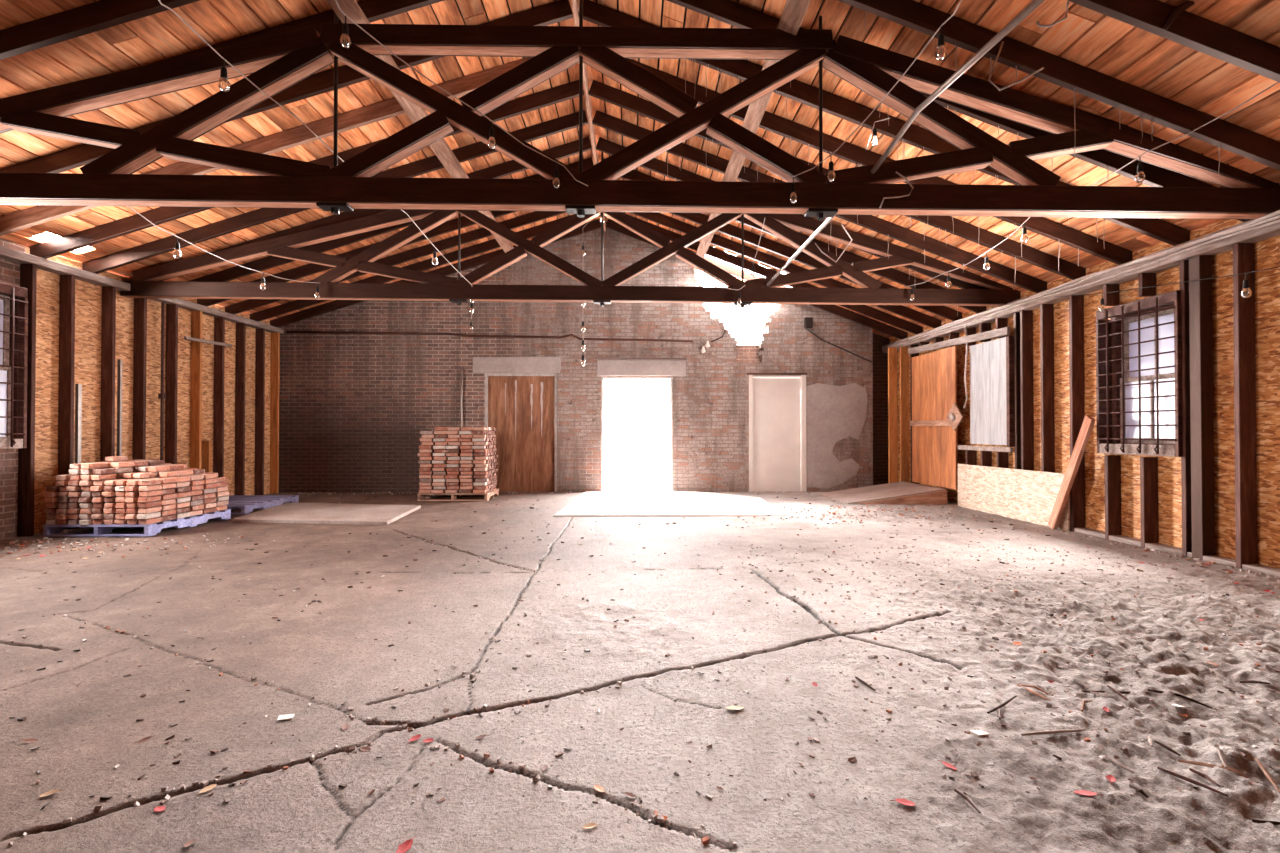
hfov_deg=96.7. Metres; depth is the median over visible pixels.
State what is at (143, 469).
brick
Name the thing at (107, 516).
brick
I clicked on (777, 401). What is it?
door
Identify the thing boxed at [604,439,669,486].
ground
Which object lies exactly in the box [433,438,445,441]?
brick
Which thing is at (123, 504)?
brick
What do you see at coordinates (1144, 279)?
stud
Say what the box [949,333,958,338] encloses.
stud
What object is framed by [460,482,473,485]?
brick
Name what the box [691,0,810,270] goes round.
purlin
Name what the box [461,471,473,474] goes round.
brick
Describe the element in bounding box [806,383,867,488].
render patch
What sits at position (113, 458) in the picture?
brick
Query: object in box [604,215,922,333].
rafter
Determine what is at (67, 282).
stud
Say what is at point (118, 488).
brick
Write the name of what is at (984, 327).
stud
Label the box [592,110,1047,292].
rafter
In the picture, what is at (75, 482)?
brick
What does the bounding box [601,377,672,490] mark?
door frame
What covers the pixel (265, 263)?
rafter
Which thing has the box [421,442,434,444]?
brick
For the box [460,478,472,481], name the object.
brick
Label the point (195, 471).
brick
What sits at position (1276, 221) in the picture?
cable
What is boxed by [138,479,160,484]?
brick
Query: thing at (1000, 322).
stud
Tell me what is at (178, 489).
brick
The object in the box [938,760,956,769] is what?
dry leaf
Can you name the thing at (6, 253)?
plate
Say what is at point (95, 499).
brick
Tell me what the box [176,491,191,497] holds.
brick
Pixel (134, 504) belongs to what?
brick
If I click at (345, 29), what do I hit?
socket
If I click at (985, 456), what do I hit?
stud
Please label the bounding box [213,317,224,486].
stud
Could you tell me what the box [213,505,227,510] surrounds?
brick
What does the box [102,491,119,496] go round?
brick
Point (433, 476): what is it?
brick
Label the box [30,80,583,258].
rafter
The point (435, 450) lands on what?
brick
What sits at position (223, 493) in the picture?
brick
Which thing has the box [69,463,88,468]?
brick
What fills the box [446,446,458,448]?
brick
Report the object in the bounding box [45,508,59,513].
brick
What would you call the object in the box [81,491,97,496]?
brick
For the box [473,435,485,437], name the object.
brick
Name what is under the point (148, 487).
brick
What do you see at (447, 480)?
brick
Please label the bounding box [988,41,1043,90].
loose wire
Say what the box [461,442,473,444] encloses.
brick
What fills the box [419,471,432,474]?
brick
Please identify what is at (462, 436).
brick
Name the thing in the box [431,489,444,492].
brick
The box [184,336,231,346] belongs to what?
batten
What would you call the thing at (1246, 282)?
socket
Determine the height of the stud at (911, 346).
2.620 m
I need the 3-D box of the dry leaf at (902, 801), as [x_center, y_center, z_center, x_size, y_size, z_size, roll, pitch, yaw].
[0.775,1.105,1.677,0.066,0.006,0.036,0,-1,37]
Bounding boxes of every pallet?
[43,509,230,536]
[227,495,298,513]
[417,488,498,500]
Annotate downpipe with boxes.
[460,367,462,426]
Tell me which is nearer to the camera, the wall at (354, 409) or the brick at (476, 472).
the brick at (476, 472)
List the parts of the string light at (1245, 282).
light bulb, light bulb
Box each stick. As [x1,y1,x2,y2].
[855,676,874,690]
[954,789,980,812]
[987,695,1016,713]
[1017,684,1049,700]
[1021,685,1047,694]
[1021,729,1084,735]
[1081,690,1147,693]
[1081,700,1092,711]
[1105,756,1134,772]
[1107,685,1135,707]
[1129,784,1147,797]
[1148,689,1211,708]
[1148,736,1152,746]
[1154,740,1180,755]
[1157,767,1227,796]
[1178,759,1231,770]
[1189,768,1218,785]
[1216,747,1226,767]
[1222,765,1251,779]
[1240,680,1269,683]
[1252,819,1279,825]
[1255,758,1279,792]
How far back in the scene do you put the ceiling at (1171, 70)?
4.30 m
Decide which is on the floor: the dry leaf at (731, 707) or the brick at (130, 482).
the dry leaf at (731, 707)
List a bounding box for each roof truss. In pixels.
[0,0,1279,220]
[120,152,1020,307]
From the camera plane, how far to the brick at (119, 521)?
5.95 m
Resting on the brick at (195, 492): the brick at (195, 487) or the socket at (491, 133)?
the brick at (195, 487)
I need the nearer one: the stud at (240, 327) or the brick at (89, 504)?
the brick at (89, 504)
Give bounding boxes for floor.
[0,491,1279,852]
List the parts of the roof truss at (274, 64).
washer plate, tie rod, washer plate, tie rod, washer plate, tie rod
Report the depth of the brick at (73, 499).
5.95 m
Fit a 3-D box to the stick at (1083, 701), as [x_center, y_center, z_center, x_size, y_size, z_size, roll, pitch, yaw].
[1.775,1.104,2.269,0.144,0.022,0.020,0,-1,-40]
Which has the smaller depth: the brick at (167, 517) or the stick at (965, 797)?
the stick at (965, 797)
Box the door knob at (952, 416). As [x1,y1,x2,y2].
[949,413,955,420]
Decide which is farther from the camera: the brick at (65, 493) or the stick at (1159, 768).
the brick at (65, 493)
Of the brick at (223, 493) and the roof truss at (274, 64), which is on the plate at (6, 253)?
the roof truss at (274, 64)
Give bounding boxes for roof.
[30,0,583,266]
[595,0,1151,280]
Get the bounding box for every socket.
[175,242,179,249]
[220,67,227,78]
[342,23,348,34]
[489,128,493,136]
[554,168,558,177]
[791,183,795,191]
[828,161,833,170]
[938,34,944,45]
[1137,163,1142,171]
[1243,279,1249,287]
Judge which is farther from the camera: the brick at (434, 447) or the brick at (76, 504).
the brick at (434, 447)
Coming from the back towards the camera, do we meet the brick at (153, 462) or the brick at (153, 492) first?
the brick at (153, 462)
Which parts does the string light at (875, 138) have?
light bulb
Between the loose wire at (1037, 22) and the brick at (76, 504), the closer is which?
the loose wire at (1037, 22)
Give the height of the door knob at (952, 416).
0.115 m
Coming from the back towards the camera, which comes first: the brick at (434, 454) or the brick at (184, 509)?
the brick at (434, 454)
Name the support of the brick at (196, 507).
on the brick at (196, 512)
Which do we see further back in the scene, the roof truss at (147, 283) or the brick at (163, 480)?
the roof truss at (147, 283)
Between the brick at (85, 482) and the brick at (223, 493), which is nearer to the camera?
the brick at (85, 482)
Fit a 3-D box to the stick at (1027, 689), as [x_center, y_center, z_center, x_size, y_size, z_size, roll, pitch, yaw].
[1.629,1.101,2.358,0.012,0.011,0.140,0,-1,-17]
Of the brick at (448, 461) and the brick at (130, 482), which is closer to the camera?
the brick at (130, 482)
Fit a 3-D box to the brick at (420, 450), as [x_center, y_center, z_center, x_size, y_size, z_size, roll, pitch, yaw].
[-3.409,0.389,9.080,0.195,0.052,0.098,0,-1,-3]
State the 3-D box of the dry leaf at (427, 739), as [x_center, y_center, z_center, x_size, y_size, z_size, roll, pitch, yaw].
[-0.756,1.114,2.017,0.047,0.007,0.026,0,-1,-17]
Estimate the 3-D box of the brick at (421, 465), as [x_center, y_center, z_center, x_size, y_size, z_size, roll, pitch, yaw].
[-3.403,0.623,9.078,0.196,0.052,0.095,0,-1,0]
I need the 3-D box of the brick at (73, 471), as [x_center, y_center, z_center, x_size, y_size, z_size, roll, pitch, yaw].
[-5.923,0.476,6.035,0.095,0.052,0.195,0,-1,-3]
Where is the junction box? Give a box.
[804,317,812,327]
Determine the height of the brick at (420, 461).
0.052 m
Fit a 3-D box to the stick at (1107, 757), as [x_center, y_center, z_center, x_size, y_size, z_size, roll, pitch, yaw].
[1.560,1.100,1.852,0.011,0.011,0.090,0,-1,-10]
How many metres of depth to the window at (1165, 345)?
5.60 m
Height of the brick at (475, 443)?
0.052 m
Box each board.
[572,0,605,230]
[908,327,1009,353]
[958,464,1069,530]
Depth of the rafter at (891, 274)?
8.03 m
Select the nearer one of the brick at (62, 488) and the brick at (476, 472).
the brick at (62, 488)
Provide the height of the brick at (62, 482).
0.053 m
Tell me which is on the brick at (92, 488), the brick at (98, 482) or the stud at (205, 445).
the brick at (98, 482)
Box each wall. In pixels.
[0,238,270,539]
[279,222,872,492]
[872,333,889,484]
[890,219,1279,568]
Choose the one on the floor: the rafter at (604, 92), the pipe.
the pipe
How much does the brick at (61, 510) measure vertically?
0.053 m
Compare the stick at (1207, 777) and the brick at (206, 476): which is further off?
the brick at (206, 476)
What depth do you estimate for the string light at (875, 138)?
4.79 m
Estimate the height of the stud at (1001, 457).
0.880 m
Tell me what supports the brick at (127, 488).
on the brick at (132, 493)
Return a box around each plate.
[0,246,283,333]
[882,214,1279,352]
[1074,528,1279,576]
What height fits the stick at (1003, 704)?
0.012 m
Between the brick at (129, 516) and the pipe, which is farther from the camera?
the pipe
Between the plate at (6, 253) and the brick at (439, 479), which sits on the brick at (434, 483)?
the brick at (439, 479)
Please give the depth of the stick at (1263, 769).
1.81 m
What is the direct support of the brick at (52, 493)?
on the brick
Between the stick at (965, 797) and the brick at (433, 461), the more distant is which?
the brick at (433, 461)
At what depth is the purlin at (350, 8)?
5.54 m
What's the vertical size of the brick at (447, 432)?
0.052 m
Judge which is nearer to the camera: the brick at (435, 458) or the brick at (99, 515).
the brick at (99, 515)
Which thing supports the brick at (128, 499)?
on the brick
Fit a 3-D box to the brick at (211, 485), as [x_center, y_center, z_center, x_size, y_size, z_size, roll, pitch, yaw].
[-5.209,0.718,6.858,0.100,0.052,0.193,0,-1,-3]
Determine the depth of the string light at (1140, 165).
4.43 m
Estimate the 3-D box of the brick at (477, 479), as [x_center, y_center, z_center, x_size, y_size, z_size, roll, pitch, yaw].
[-2.529,0.858,9.087,0.193,0.052,0.100,0,-1,-3]
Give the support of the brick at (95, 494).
on the brick at (95, 499)
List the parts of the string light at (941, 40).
light bulb, light bulb, light bulb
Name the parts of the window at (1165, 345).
sash, sash, glass, glass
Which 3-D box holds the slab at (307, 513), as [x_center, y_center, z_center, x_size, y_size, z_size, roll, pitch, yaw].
[-4.154,1.214,7.647,2.512,0.160,1.570,0,-1,6]
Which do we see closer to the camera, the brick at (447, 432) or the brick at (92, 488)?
the brick at (92, 488)
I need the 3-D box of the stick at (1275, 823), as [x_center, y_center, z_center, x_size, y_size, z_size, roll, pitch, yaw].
[1.748,1.104,1.586,0.060,0.021,0.012,0,-1,35]
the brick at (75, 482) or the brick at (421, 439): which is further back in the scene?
the brick at (421, 439)
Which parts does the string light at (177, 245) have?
light bulb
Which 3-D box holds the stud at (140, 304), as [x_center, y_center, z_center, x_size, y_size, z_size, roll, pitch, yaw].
[-6.513,-0.269,7.405,0.137,2.880,0.045,0,-1,-1]
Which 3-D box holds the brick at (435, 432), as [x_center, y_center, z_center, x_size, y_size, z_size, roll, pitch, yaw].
[-3.182,0.097,9.090,0.196,0.052,0.095,0,-1,-1]
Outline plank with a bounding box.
[1048,415,1094,529]
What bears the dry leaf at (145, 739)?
on the floor
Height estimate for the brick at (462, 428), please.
0.053 m
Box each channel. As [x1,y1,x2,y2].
[75,384,81,463]
[117,359,122,455]
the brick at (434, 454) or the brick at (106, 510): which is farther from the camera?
the brick at (434, 454)
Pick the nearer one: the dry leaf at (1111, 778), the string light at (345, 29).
the dry leaf at (1111, 778)
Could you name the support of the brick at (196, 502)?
on the brick at (196, 507)
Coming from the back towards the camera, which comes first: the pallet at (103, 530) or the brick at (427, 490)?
the brick at (427, 490)
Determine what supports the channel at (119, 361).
on the floor
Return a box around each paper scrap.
[277,714,294,719]
[970,730,988,736]
[1171,704,1186,708]
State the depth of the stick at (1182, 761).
1.86 m
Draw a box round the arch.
[681,442,734,464]
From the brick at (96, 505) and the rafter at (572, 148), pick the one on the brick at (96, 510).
the brick at (96, 505)
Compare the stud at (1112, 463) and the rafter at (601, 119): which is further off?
the rafter at (601, 119)
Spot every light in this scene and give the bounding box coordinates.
[127,206,319,298]
[158,0,473,329]
[335,0,587,188]
[581,217,603,365]
[700,336,709,352]
[701,283,744,304]
[751,219,764,277]
[789,0,961,202]
[866,118,889,149]
[906,82,1278,300]
[1057,266,1279,312]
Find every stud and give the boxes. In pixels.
[17,264,36,535]
[58,275,74,529]
[101,286,115,460]
[133,298,146,459]
[165,304,177,463]
[190,311,202,468]
[201,441,210,472]
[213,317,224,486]
[235,323,245,494]
[255,329,264,494]
[270,333,279,492]
[910,345,919,483]
[934,337,943,342]
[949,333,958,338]
[965,328,975,345]
[966,450,975,464]
[980,323,990,341]
[980,451,991,466]
[996,318,1007,337]
[996,452,1007,467]
[1014,312,1020,468]
[1020,310,1033,470]
[1040,304,1054,472]
[1069,295,1084,531]
[1103,284,1118,305]
[1104,455,1120,538]
[1138,273,1155,296]
[1140,457,1157,547]
[1179,260,1191,556]
[1189,255,1214,559]
[1233,243,1256,567]
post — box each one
[888,347,897,482]
[900,347,908,481]
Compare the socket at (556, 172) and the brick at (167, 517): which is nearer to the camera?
the socket at (556, 172)
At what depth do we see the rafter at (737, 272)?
10.33 m
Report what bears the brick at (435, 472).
on the brick at (433, 476)
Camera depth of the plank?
6.17 m
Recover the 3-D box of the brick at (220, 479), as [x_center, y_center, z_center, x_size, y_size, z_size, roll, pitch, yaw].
[-5.225,0.661,7.046,0.095,0.052,0.195,0,-1,2]
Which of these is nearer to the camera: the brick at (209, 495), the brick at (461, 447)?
the brick at (209, 495)
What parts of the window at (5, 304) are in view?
glass, glass, sash, sash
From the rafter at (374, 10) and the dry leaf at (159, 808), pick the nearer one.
the dry leaf at (159, 808)
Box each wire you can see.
[815,225,851,261]
[879,171,913,207]
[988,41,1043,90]
[1036,1,1068,26]
[1162,1,1194,30]
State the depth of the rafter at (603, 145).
7.45 m
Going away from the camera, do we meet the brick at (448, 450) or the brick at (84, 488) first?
the brick at (84, 488)
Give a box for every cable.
[711,305,737,341]
[806,328,871,361]
[908,210,1279,338]
[909,215,1279,337]
[909,219,1279,341]
[963,326,967,407]
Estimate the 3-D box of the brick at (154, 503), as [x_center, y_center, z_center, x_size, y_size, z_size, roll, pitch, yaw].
[-5.209,0.828,6.041,0.100,0.052,0.193,0,-1,2]
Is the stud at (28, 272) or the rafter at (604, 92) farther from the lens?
the rafter at (604, 92)
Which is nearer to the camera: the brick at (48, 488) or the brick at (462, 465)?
the brick at (48, 488)
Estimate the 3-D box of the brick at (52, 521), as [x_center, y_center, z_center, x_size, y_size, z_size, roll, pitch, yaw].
[-6.158,1.003,6.031,0.095,0.053,0.194,0,-1,-3]
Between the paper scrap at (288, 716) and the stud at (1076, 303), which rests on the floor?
the paper scrap at (288, 716)
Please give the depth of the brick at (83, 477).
5.94 m
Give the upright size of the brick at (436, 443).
0.052 m
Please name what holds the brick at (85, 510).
on the brick
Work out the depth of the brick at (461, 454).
9.05 m
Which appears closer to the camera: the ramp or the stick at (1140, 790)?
the stick at (1140, 790)
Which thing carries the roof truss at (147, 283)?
on the plate at (6, 253)
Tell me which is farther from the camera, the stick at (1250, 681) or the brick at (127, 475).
the brick at (127, 475)
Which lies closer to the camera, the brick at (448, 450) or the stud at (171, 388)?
the stud at (171, 388)
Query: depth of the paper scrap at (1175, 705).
2.27 m
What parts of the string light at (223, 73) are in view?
light bulb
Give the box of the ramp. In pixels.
[818,481,946,504]
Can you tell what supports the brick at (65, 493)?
on the brick at (61, 499)
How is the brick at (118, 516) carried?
on the brick at (119, 521)
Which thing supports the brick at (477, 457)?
on the brick at (474, 461)
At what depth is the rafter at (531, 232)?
9.69 m
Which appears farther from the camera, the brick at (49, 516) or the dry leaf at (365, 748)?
the brick at (49, 516)
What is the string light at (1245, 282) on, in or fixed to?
hanging from the plate at (1273, 230)
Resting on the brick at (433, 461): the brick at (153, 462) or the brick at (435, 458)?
the brick at (435, 458)
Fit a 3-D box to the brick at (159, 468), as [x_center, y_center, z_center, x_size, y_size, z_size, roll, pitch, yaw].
[-5.443,0.480,6.443,0.098,0.052,0.195,0,-1,-1]
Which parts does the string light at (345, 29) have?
light bulb, light bulb, light bulb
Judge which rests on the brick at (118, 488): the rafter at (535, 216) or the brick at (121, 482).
the brick at (121, 482)
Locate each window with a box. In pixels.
[0,293,19,438]
[958,336,1014,451]
[1110,303,1174,444]
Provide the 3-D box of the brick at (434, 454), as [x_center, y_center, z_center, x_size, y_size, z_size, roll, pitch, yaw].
[-3.199,0.448,9.090,0.193,0.052,0.100,0,-1,-1]
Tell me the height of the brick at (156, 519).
0.053 m
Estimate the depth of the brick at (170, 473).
6.40 m
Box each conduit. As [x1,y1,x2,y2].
[286,331,692,341]
[766,0,1044,285]
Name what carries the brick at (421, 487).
on the brick at (427, 490)
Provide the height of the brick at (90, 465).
0.052 m
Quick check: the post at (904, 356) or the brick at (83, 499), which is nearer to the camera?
the brick at (83, 499)
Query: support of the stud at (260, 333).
on the floor
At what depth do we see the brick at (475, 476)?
9.03 m
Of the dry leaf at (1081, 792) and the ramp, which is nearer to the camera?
the dry leaf at (1081, 792)
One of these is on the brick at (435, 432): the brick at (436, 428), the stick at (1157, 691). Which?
the brick at (436, 428)
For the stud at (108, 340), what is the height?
2.880 m
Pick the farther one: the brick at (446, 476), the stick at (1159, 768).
the brick at (446, 476)
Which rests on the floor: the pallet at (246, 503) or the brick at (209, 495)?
the pallet at (246, 503)
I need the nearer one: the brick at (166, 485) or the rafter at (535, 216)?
the brick at (166, 485)
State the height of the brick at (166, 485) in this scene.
0.053 m
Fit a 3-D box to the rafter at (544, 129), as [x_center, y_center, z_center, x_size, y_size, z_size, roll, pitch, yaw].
[-3.784,-2.732,6.779,6.326,2.122,0.050,0,-1,-1]
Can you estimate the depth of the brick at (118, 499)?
5.95 m
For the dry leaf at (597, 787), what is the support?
on the floor
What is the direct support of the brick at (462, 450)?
on the brick at (461, 454)
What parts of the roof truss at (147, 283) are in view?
washer plate, tie rod, washer plate, tie rod, washer plate, tie rod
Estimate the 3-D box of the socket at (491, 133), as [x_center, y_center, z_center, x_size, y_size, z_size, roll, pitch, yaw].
[-1.066,-2.114,4.093,0.038,0.068,0.036,0,-1,-1]
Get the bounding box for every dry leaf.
[21,738,37,742]
[39,789,65,796]
[138,736,153,742]
[154,806,165,811]
[183,839,196,846]
[195,784,216,796]
[341,724,348,730]
[360,746,370,751]
[396,837,414,852]
[406,735,420,744]
[419,738,433,743]
[583,823,599,828]
[594,785,603,791]
[624,792,636,797]
[726,705,745,709]
[891,798,915,805]
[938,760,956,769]
[1074,790,1102,795]
[1105,775,1115,781]
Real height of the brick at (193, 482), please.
0.053 m
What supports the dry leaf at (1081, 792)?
on the floor
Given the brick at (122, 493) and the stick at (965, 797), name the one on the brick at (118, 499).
the brick at (122, 493)
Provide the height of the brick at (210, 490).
0.052 m
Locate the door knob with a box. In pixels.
[946,403,963,430]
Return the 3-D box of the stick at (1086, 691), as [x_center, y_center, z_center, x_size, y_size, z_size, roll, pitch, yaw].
[2.012,1.126,2.410,0.258,0.012,0.011,0,-1,7]
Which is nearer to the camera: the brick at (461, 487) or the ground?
the brick at (461, 487)
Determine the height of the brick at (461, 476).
0.053 m
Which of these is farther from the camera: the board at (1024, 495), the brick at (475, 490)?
the brick at (475, 490)
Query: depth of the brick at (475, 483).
9.05 m
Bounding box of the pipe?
[158,302,165,459]
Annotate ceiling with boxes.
[0,0,600,320]
[578,0,1279,338]
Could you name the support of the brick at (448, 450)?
on the brick at (447, 454)
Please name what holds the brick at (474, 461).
on the brick at (476, 465)
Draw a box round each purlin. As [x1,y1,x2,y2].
[326,0,520,262]
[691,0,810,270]
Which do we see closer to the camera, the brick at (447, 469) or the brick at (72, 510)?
the brick at (72, 510)
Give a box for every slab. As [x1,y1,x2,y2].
[232,502,420,524]
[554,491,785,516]
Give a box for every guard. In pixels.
[0,282,27,448]
[1095,290,1182,456]
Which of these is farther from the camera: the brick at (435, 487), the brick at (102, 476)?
the brick at (435, 487)
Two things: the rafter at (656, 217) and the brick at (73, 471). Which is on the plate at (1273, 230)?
the rafter at (656, 217)
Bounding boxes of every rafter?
[0,0,199,59]
[0,0,443,133]
[0,0,572,172]
[0,57,532,235]
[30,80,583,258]
[82,110,587,273]
[128,137,591,280]
[189,157,593,281]
[197,211,516,306]
[225,211,566,314]
[249,215,600,321]
[270,219,600,327]
[578,0,1189,245]
[588,80,1086,279]
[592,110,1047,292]
[596,137,986,288]
[603,158,985,312]
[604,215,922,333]
[606,219,907,339]
[626,58,1132,264]
[629,212,941,327]
[667,0,1250,221]
[671,213,961,320]
[838,0,1279,170]
[1068,0,1279,81]
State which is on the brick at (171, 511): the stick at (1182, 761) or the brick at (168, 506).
the brick at (168, 506)
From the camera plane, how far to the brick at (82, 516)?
5.93 m
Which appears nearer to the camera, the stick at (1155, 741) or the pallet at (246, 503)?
the stick at (1155, 741)
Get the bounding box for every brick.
[44,491,62,496]
[44,496,58,502]
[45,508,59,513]
[46,485,68,490]
[46,502,63,507]
[46,513,56,518]
[46,519,56,524]
[55,480,72,485]
[55,513,68,519]
[56,474,77,479]
[56,508,70,513]
[57,497,70,501]
[57,519,71,524]
[58,491,74,496]
[58,502,73,507]
[59,486,67,490]
[66,486,81,490]
[67,507,83,513]
[68,480,83,485]
[68,491,84,496]
[68,519,83,524]
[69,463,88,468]
[69,468,93,473]
[69,502,82,507]
[69,513,79,518]
[70,474,90,479]
[70,496,81,501]
[78,496,93,502]
[79,480,95,485]
[79,502,93,507]
[79,513,97,518]
[79,519,95,524]
[80,507,93,513]
[81,463,106,468]
[81,468,105,473]
[81,474,100,479]
[81,485,99,490]
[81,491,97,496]
[90,485,110,490]
[91,474,115,479]
[91,513,104,518]
[92,491,107,496]
[92,497,104,502]
[92,508,104,512]
[92,519,106,524]
[93,468,116,473]
[93,502,108,507]
[94,479,117,484]
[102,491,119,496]
[103,485,123,490]
[103,508,117,513]
[104,479,126,484]
[104,496,116,501]
[104,502,120,507]
[104,513,121,518]
[104,519,117,524]
[105,456,127,460]
[106,462,116,467]
[111,462,134,467]
[114,519,129,524]
[115,479,137,484]
[115,485,126,490]
[115,491,130,496]
[115,497,126,501]
[115,502,127,507]
[115,513,131,518]
[116,467,132,472]
[116,508,127,513]
[123,472,144,477]
[125,485,146,490]
[125,491,141,496]
[125,496,139,502]
[125,513,138,518]
[126,507,139,513]
[127,479,148,485]
[127,502,138,507]
[127,519,139,524]
[133,461,147,465]
[133,472,154,477]
[136,512,160,518]
[137,501,161,507]
[138,466,157,471]
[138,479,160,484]
[138,496,160,502]
[138,506,161,513]
[138,517,161,524]
[139,485,161,490]
[139,490,162,496]
[148,460,164,464]
[148,466,170,471]
[155,483,175,488]
[156,493,177,499]
[157,509,175,515]
[158,499,175,504]
[160,471,180,476]
[160,478,176,483]
[160,488,174,493]
[160,515,175,521]
[161,504,175,510]
[170,465,183,469]
[172,476,190,481]
[172,512,189,518]
[174,481,189,487]
[174,486,190,491]
[174,497,190,502]
[174,502,189,507]
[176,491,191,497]
[176,507,189,513]
[179,470,192,475]
[184,485,203,490]
[185,480,203,485]
[187,490,201,495]
[187,495,203,500]
[187,500,202,505]
[188,504,203,510]
[188,510,202,515]
[189,475,203,480]
[192,469,204,473]
[199,493,215,498]
[200,488,216,493]
[200,498,216,503]
[200,503,216,508]
[200,507,215,513]
[201,479,216,483]
[201,483,216,488]
[202,474,215,478]
[210,477,227,481]
[212,496,228,501]
[212,500,228,505]
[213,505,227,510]
[214,491,228,496]
[215,487,228,491]
[216,482,227,486]
[417,453,431,455]
[418,460,431,463]
[419,446,432,448]
[419,449,432,452]
[419,467,431,470]
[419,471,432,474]
[419,475,431,477]
[419,482,432,485]
[419,489,431,492]
[420,431,433,433]
[420,438,432,441]
[420,457,433,459]
[420,464,433,466]
[420,479,432,481]
[420,486,432,489]
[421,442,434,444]
[422,435,434,437]
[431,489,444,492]
[432,460,445,463]
[432,467,445,470]
[432,475,444,477]
[432,482,445,485]
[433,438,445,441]
[433,446,445,448]
[433,453,445,455]
[433,471,446,474]
[433,478,445,481]
[434,431,445,433]
[434,449,446,452]
[434,457,447,459]
[434,464,446,466]
[434,486,446,488]
[435,427,447,430]
[435,435,447,437]
[435,442,447,444]
[445,475,458,477]
[445,489,458,492]
[446,431,458,433]
[446,438,458,441]
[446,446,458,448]
[446,453,458,455]
[446,464,459,466]
[446,468,458,470]
[446,478,459,481]
[446,482,459,485]
[447,427,460,430]
[447,449,459,452]
[447,460,459,463]
[447,471,460,474]
[447,486,459,488]
[448,435,460,437]
[448,442,460,444]
[448,456,460,459]
[459,431,470,433]
[459,438,471,441]
[459,460,472,463]
[459,467,472,470]
[459,475,472,477]
[459,489,472,492]
[460,446,471,448]
[460,453,473,455]
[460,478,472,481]
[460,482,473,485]
[460,486,473,489]
[461,427,472,430]
[461,435,472,437]
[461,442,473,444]
[461,449,473,452]
[461,457,473,459]
[461,464,473,466]
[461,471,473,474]
[471,431,483,433]
[472,438,485,441]
[472,446,485,448]
[473,427,485,430]
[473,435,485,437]
[473,460,485,463]
[473,482,486,485]
[473,489,485,492]
[474,442,487,444]
[474,449,487,452]
[474,453,486,455]
[474,467,486,470]
[474,475,486,477]
[474,486,487,488]
[475,456,487,459]
[475,464,487,466]
[475,471,487,474]
[475,478,487,481]
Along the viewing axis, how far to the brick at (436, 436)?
9.04 m
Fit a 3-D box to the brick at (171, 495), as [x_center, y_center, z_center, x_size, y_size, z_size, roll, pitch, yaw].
[-5.201,0.771,6.251,0.095,0.053,0.194,0,-1,1]
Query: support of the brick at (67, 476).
on the brick at (62, 482)
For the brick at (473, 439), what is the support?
on the brick at (475, 443)
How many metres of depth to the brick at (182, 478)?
6.43 m
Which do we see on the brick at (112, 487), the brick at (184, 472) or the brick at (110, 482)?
the brick at (110, 482)
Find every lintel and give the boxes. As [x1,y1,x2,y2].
[473,357,560,372]
[594,358,686,375]
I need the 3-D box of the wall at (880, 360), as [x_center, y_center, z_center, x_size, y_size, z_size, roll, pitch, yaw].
[4.696,-0.315,11.035,0.921,3.241,0.430,0,-1,-1]
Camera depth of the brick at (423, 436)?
9.04 m
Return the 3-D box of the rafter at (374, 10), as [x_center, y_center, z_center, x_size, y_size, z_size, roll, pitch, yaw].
[-3.751,-2.754,4.440,6.326,2.122,0.050,0,-1,-1]
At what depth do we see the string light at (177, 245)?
5.71 m
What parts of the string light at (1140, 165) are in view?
light bulb, light bulb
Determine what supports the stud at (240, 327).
on the floor
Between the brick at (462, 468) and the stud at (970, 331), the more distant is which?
the brick at (462, 468)
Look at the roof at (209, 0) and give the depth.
5.92 m
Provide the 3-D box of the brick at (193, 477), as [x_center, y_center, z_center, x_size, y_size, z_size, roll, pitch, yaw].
[-5.216,0.599,6.650,0.095,0.052,0.195,0,-1,1]
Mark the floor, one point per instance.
(282, 811)
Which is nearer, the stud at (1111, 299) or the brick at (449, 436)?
the stud at (1111, 299)
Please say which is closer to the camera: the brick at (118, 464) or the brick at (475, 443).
the brick at (118, 464)
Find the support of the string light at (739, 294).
hanging from the roof truss at (147, 283)
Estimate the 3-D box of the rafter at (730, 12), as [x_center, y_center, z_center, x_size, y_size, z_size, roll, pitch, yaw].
[2.391,-2.648,4.524,5.863,2.326,0.050,0,-1,-1]
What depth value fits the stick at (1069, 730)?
2.04 m
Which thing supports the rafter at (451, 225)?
on the plate at (6, 253)
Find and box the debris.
[0,491,1279,852]
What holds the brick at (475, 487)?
on the brick at (475, 490)
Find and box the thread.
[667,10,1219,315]
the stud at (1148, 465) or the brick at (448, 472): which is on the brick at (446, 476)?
the brick at (448, 472)
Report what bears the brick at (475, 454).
on the brick at (477, 457)
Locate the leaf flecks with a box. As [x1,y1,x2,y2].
[0,496,1279,809]
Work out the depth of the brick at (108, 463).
6.19 m
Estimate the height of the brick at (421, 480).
0.052 m
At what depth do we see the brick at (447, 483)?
9.04 m
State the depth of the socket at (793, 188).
4.19 m
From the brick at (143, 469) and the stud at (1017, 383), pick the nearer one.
the brick at (143, 469)
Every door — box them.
[484,373,556,491]
[746,373,807,491]
[909,346,956,489]

